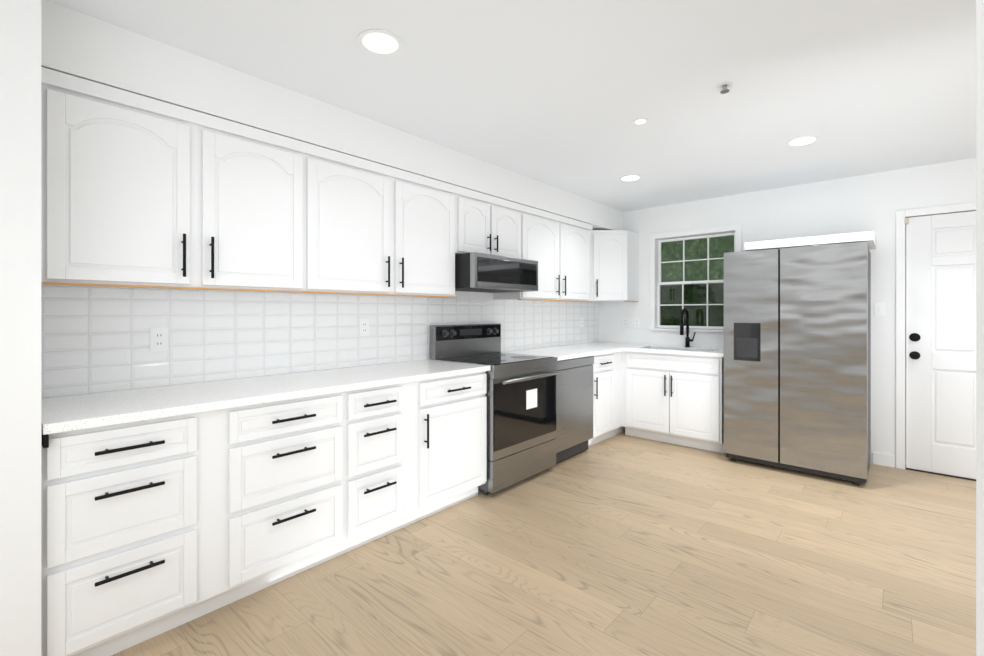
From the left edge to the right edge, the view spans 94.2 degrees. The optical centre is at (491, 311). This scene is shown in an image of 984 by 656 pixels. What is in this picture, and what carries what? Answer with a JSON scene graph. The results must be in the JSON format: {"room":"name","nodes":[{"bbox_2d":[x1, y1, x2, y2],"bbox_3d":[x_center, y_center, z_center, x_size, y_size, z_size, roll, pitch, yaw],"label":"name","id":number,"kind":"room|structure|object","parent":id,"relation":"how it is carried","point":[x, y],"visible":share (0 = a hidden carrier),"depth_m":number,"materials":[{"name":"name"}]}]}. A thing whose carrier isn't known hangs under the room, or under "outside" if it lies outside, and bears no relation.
{"room":"kitchen","nodes":[
{"label":"kitchen","id":0,"kind":"room"},
{"bbox_2d":[0,0,51,655],"bbox_3d":[-2.274,0.055,0.523,0.002,2.440,2.510,0,0,41],"label":"wall","id":1,"kind":"structure","parent":0,"point":[36,36],"depth_m":1.43,"materials":[{"name":"white paint"}]},
{"bbox_2d":[52,2,627,396],"bbox_3d":[-0.192,0.055,3.601,0.360,2.440,4.860,0,0,41],"label":"wall","id":2,"kind":"structure","parent":0,"point":[84,46],"depth_m":2.37,"materials":[{"name":"white paint"}]},
{"bbox_2d":[41,67,320,293],"bbox_3d":[-1.447,-0.510,2.204,0.327,0.800,1.096,0,0,41],"label":"upper cabinet","id":3,"kind":"object","parent":2,"relation":"attached to","point":[140,191],"depth_m":1.99,"materials":[{"name":"white paint"}]},
{"bbox_2d":[41,286,597,397],"bbox_3d":[-0.324,0.127,3.718,0.006,0.473,4.858,0,0,41],"label":"tile backsplash","id":4,"kind":"structure","parent":2,"relation":"attached to","point":[94,340],"depth_m":2.53,"materials":[{"name":"white tile"}]},
{"bbox_2d":[150,328,167,351],"bbox_3d":[-1.627,0.135,2.234,0.008,0.116,0.072,0,0,41],"label":"electrical outlet","id":5,"kind":"object","parent":4,"relation":"attached to","point":[158,339],"visible":1,"depth_m":2.23,"materials":[{"name":"white plastic"}]},
{"bbox_2d":[359,319,368,335],"bbox_3d":[-0.865,0.105,3.095,0.008,0.116,0.072,0,0,41],"label":"electrical outlet","id":6,"kind":"object","parent":4,"relation":"attached to","point":[363,327],"visible":1,"depth_m":3.09,"materials":[{"name":"white plastic"}]},
{"bbox_2d":[580,317,582,326],"bbox_3d":[1.026,0.115,5.234,0.008,0.116,0.072,0,0,41],"label":"electrical outlet","id":7,"kind":"object","parent":4,"relation":"attached to","point":[581,321],"visible":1,"depth_m":5.23,"materials":[{"name":"white plastic"}]},
{"bbox_2d":[321,147,460,297],"bbox_3d":[-0.772,-0.510,2.967,0.327,0.800,1.198,0,0,41],"label":"upper cabinet","id":8,"kind":"object","parent":2,"relation":"attached to","point":[386,230],"depth_m":2.84,"materials":[{"name":"white paint"}]},
{"bbox_2d":[461,187,524,258],"bbox_3d":[-0.121,-0.670,3.703,0.327,0.480,0.767,0,0,41],"label":"upper cabinet","id":9,"kind":"object","parent":2,"relation":"attached to","point":[492,225],"depth_m":3.60,"materials":[{"name":"white paint"}]},
{"bbox_2d":[455,252,537,292],"bbox_3d":[-0.053,-0.296,3.643,0.504,0.248,0.757,0,0,41],"label":"over-the-range microwave","id":10,"kind":"object","parent":9,"relation":"attached to","point":[481,272],"visible":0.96,"depth_m":3.38,"materials":[{"name":"silver metal"}]},
{"bbox_2d":[493,206,592,301],"bbox_3d":[0.530,-0.510,4.438,0.327,0.800,1.195,0,0,41],"label":"upper cabinet","id":11,"kind":"object","parent":2,"relation":"attached to","point":[561,246],"depth_m":4.28,"materials":[{"name":"white paint"}]},
{"bbox_2d":[591,230,638,301],"bbox_3d":[1.238,-0.503,5.095,0.517,0.774,0.722,0,0,41],"label":"upper cabinet","id":12,"kind":"object","parent":2,"relation":"attached to","point":[614,265],"visible":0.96,"depth_m":4.96,"materials":[{"name":"white paint"}]},
{"bbox_2d":[623,317,628,326],"bbox_3d":[1.550,0.120,5.298,0.072,0.116,0.008,0,0,41],"label":"electrical outlet","id":13,"kind":"object","parent":2,"relation":"attached to","point":[625,321],"visible":1,"depth_m":5.29,"materials":[{"name":"white plastic"}]},
{"bbox_2d":[634,318,639,327],"bbox_3d":[1.655,0.125,5.205,0.072,0.116,0.008,0,0,41],"label":"electrical outlet","id":14,"kind":"object","parent":2,"relation":"attached to","point":[636,322],"visible":1,"depth_m":5.20,"materials":[{"name":"white plastic"}]},
{"bbox_2d":[874,302,884,315],"bbox_3d":[3.232,-0.025,3.808,0.070,0.116,0.011,0,0,41],"label":"switch plate","id":15,"kind":"object","parent":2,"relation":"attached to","point":[879,308],"visible":1,"depth_m":3.81,"materials":[{"name":"white plastic"}]},
{"bbox_2d":[896,202,975,468],"bbox_3d":[3.691,0.224,3.398,1.031,2.103,0.017,0,0,41],"label":"door frame","id":16,"kind":"structure","parent":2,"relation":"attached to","point":[901,215],"depth_m":3.71,"materials":[{"name":"white paint"}]},
{"bbox_2d":[906,211,975,478],"bbox_3d":[3.688,0.249,3.395,0.907,2.027,0.108,0,0,41],"label":"entry door","id":17,"kind":"structure","parent":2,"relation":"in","point":[941,343],"depth_m":3.57,"materials":[{"name":"white paint"}]},
{"bbox_2d":[48,0,975,211],"bbox_3d":[0.554,-1.165,1.245,4.600,0.001,7.400,0,0,41],"label":"ceiling","id":18,"kind":"structure","parent":0,"point":[562,94],"depth_m":2.26,"materials":[{"name":"white paint"}]},
{"bbox_2d":[358,29,402,55],"bbox_3d":[-0.482,-1.162,1.975,0.190,0.005,0.190,0,0,41],"label":"recessed light","id":19,"kind":"object","parent":18,"relation":"in","point":[380,42],"visible":1,"depth_m":1.97,"materials":[{"name":"white paint"}]},
{"bbox_2d":[619,175,641,181],"bbox_3d":[1.202,-1.162,3.970,0.190,0.005,0.190,0,0,41],"label":"recessed light","id":20,"kind":"object","parent":18,"relation":"in","point":[626,178],"visible":1,"depth_m":3.97,"materials":[{"name":"white paint"}]},
{"bbox_2d":[632,118,648,124],"bbox_3d":[0.906,-1.162,2.790,0.100,0.004,0.100,0,0,41],"label":"recessed light","id":21,"kind":"object","parent":18,"relation":"in","point":[640,121],"visible":1,"depth_m":2.78,"materials":[{"name":"white paint"}]},
{"bbox_2d":[716,81,732,93],"bbox_3d":[1.195,-1.148,2.347,0.080,0.034,0.080,0,0,41],"label":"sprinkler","id":22,"kind":"object","parent":18,"relation":"attached to","point":[723,87],"visible":1,"depth_m":2.34,"materials":[{"name":"white paint"}]},
{"bbox_2d":[786,136,818,146],"bbox_3d":[2.112,-1.162,3.112,0.190,0.005,0.190,0,0,41],"label":"recessed light","id":23,"kind":"object","parent":18,"relation":"in","point":[801,141],"visible":1,"depth_m":3.11,"materials":[{"name":"white paint"}]},
{"bbox_2d":[112,431,975,655],"bbox_3d":[0.601,1.275,1.298,4.600,0.001,7.540,0,0,41],"label":"floor","id":24,"kind":"structure","parent":0,"point":[621,544],"depth_m":2.21,"materials":[{"name":"brown wood"}]},
{"bbox_2d":[41,409,220,655],"bbox_3d":[-1.534,0.837,1.885,0.617,0.876,0.502,0,0,41],"label":"base cabinet","id":25,"kind":"object","parent":24,"relation":"on","point":[151,528],"depth_m":1.67,"materials":[{"name":"white paint"}]},
{"bbox_2d":[41,359,490,434],"bbox_3d":[-0.968,0.381,2.501,0.641,0.034,2.175,0,0,41],"label":"countertop","id":26,"kind":"structure","parent":25,"relation":"on","point":[59,414],"depth_m":2.07,"materials":[{"name":"stone"}]},
{"bbox_2d":[221,391,348,606],"bbox_3d":[-1.170,0.837,2.297,0.617,0.876,0.598,0,0,41],"label":"base cabinet","id":27,"kind":"object","parent":24,"relation":"on","point":[285,463],"depth_m":2.08,"materials":[{"name":"white paint"}]},
{"bbox_2d":[349,381,416,550],"bbox_3d":[-0.832,0.837,2.679,0.617,0.876,0.422,0,0,41],"label":"base cabinet","id":28,"kind":"object","parent":24,"relation":"on","point":[382,419],"depth_m":2.49,"materials":[{"name":"white paint"}]},
{"bbox_2d":[417,371,486,521],"bbox_3d":[-0.476,0.837,3.081,0.617,0.876,0.653,0,0,41],"label":"base cabinet","id":29,"kind":"object","parent":24,"relation":"on","point":[451,410],"depth_m":2.87,"materials":[{"name":"white paint"}]},
{"bbox_2d":[429,323,559,494],"bbox_3d":[0.041,0.689,3.584,0.724,1.172,0.772,0,0,41],"label":"range","id":30,"kind":"object","parent":24,"relation":"on","point":[521,415],"visible":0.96,"depth_m":3.41,"materials":[{"name":"silver metal"}]},
{"bbox_2d":[556,356,593,462],"bbox_3d":[0.484,0.839,4.142,0.636,0.872,0.632,0,0,41],"label":"dishwasher","id":31,"kind":"object","parent":24,"relation":"on","point":[574,406],"visible":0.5,"depth_m":3.93,"materials":[{"name":"silver metal"}]},
{"bbox_2d":[588,352,616,446],"bbox_3d":[0.833,0.837,4.561,0.617,0.876,0.446,0,0,41],"label":"base cabinet","id":32,"kind":"object","parent":24,"relation":"on","point":[605,365],"depth_m":4.39,"materials":[{"name":"white paint"}]},
{"bbox_2d":[501,342,652,360],"bbox_3d":[0.906,0.381,4.605,0.660,0.034,1.894,0,0,41],"label":"countertop","id":33,"kind":"structure","parent":32,"relation":"on","point":[565,352],"depth_m":4.44,"materials":[{"name":"stone"}]},
{"bbox_2d":[625,367,723,452],"bbox_3d":[1.881,0.955,4.595,0.949,0.640,0.616,0,0,41],"label":"base cabinet","id":34,"kind":"object","parent":24,"relation":"on","point":[684,408],"depth_m":4.32,"materials":[{"name":"white paint"}]},
{"bbox_2d":[709,348,723,356],"bbox_3d":[2.185,0.381,4.287,0.157,0.034,0.330,0,0,41],"label":"countertop","id":35,"kind":"structure","parent":34,"relation":"on","point":[716,352],"depth_m":4.11,"materials":[{"name":"stone"}]},
{"bbox_2d":[680,308,695,346],"bbox_3d":[1.999,0.163,4.675,0.112,0.400,0.222,0,0,41],"label":"faucet","id":36,"kind":"object","parent":35,"relation":"on","point":[687,337],"visible":1,"depth_m":4.72,"materials":[{"name":"black metal"}]},
{"bbox_2d":[724,242,870,485],"bbox_3d":[2.574,0.385,3.861,0.947,1.780,0.744,0,0,41],"label":"fridge","id":37,"kind":"object","parent":24,"relation":"on","point":[797,358],"visible":1,"depth_m":3.55,"materials":[{"name":"silver metal"}]},
{"bbox_2d":[906,468,975,480],"bbox_3d":[3.729,1.269,3.441,0.911,0.010,0.104,0,0,41],"label":"door threshold sill","id":38,"kind":"structure","parent":24,"relation":"on","point":[941,474],"depth_m":3.56,"materials":[{"name":"grey plastic"}]},
{"bbox_2d":[649,224,741,331],"bbox_3d":[2.139,-0.332,4.832,0.920,1.067,0.133,0,0,41],"label":"window","id":39,"kind":"structure","parent":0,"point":[737,233],"depth_m":4.91,"materials":[{"name":"white paint"}]},
{"bbox_2d":[744,231,875,250],"bbox_3d":[2.693,-0.564,3.878,0.855,0.067,0.618,0,0,41],"label":"shelf","id":40,"kind":"object","parent":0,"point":[868,237],"visible":0.73,"depth_m":3.61,"materials":[{"name":"white paint"}]},
{"bbox_2d":[872,452,894,467],"bbox_3d":[0.802,1.225,1.027,3.938,0.100,7.398,0,0,41],"label":"baseboard","id":41,"kind":"structure","parent":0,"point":[882,459],"depth_m":3.79,"materials":[{"name":"white paint"}]},
{"bbox_2d":[948,0,983,655],"bbox_3d":[0.485,0.055,0.332,0.155,2.439,0.300,0,0,41],"label":"wall","id":42,"kind":"structure","parent":0,"point":[965,176],"depth_m":0.48,"materials":[{"name":"white paint"}]},
{"label":"outside","id":43,"kind":"structure","parent":0,"visible":0},
{"bbox_2d":[660,235,733,326],"bbox_3d":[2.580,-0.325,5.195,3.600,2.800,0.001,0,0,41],"label":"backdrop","id":44,"kind":"structure","parent":43,"point":[672,268],"depth_m":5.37,"materials":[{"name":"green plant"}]}
]}

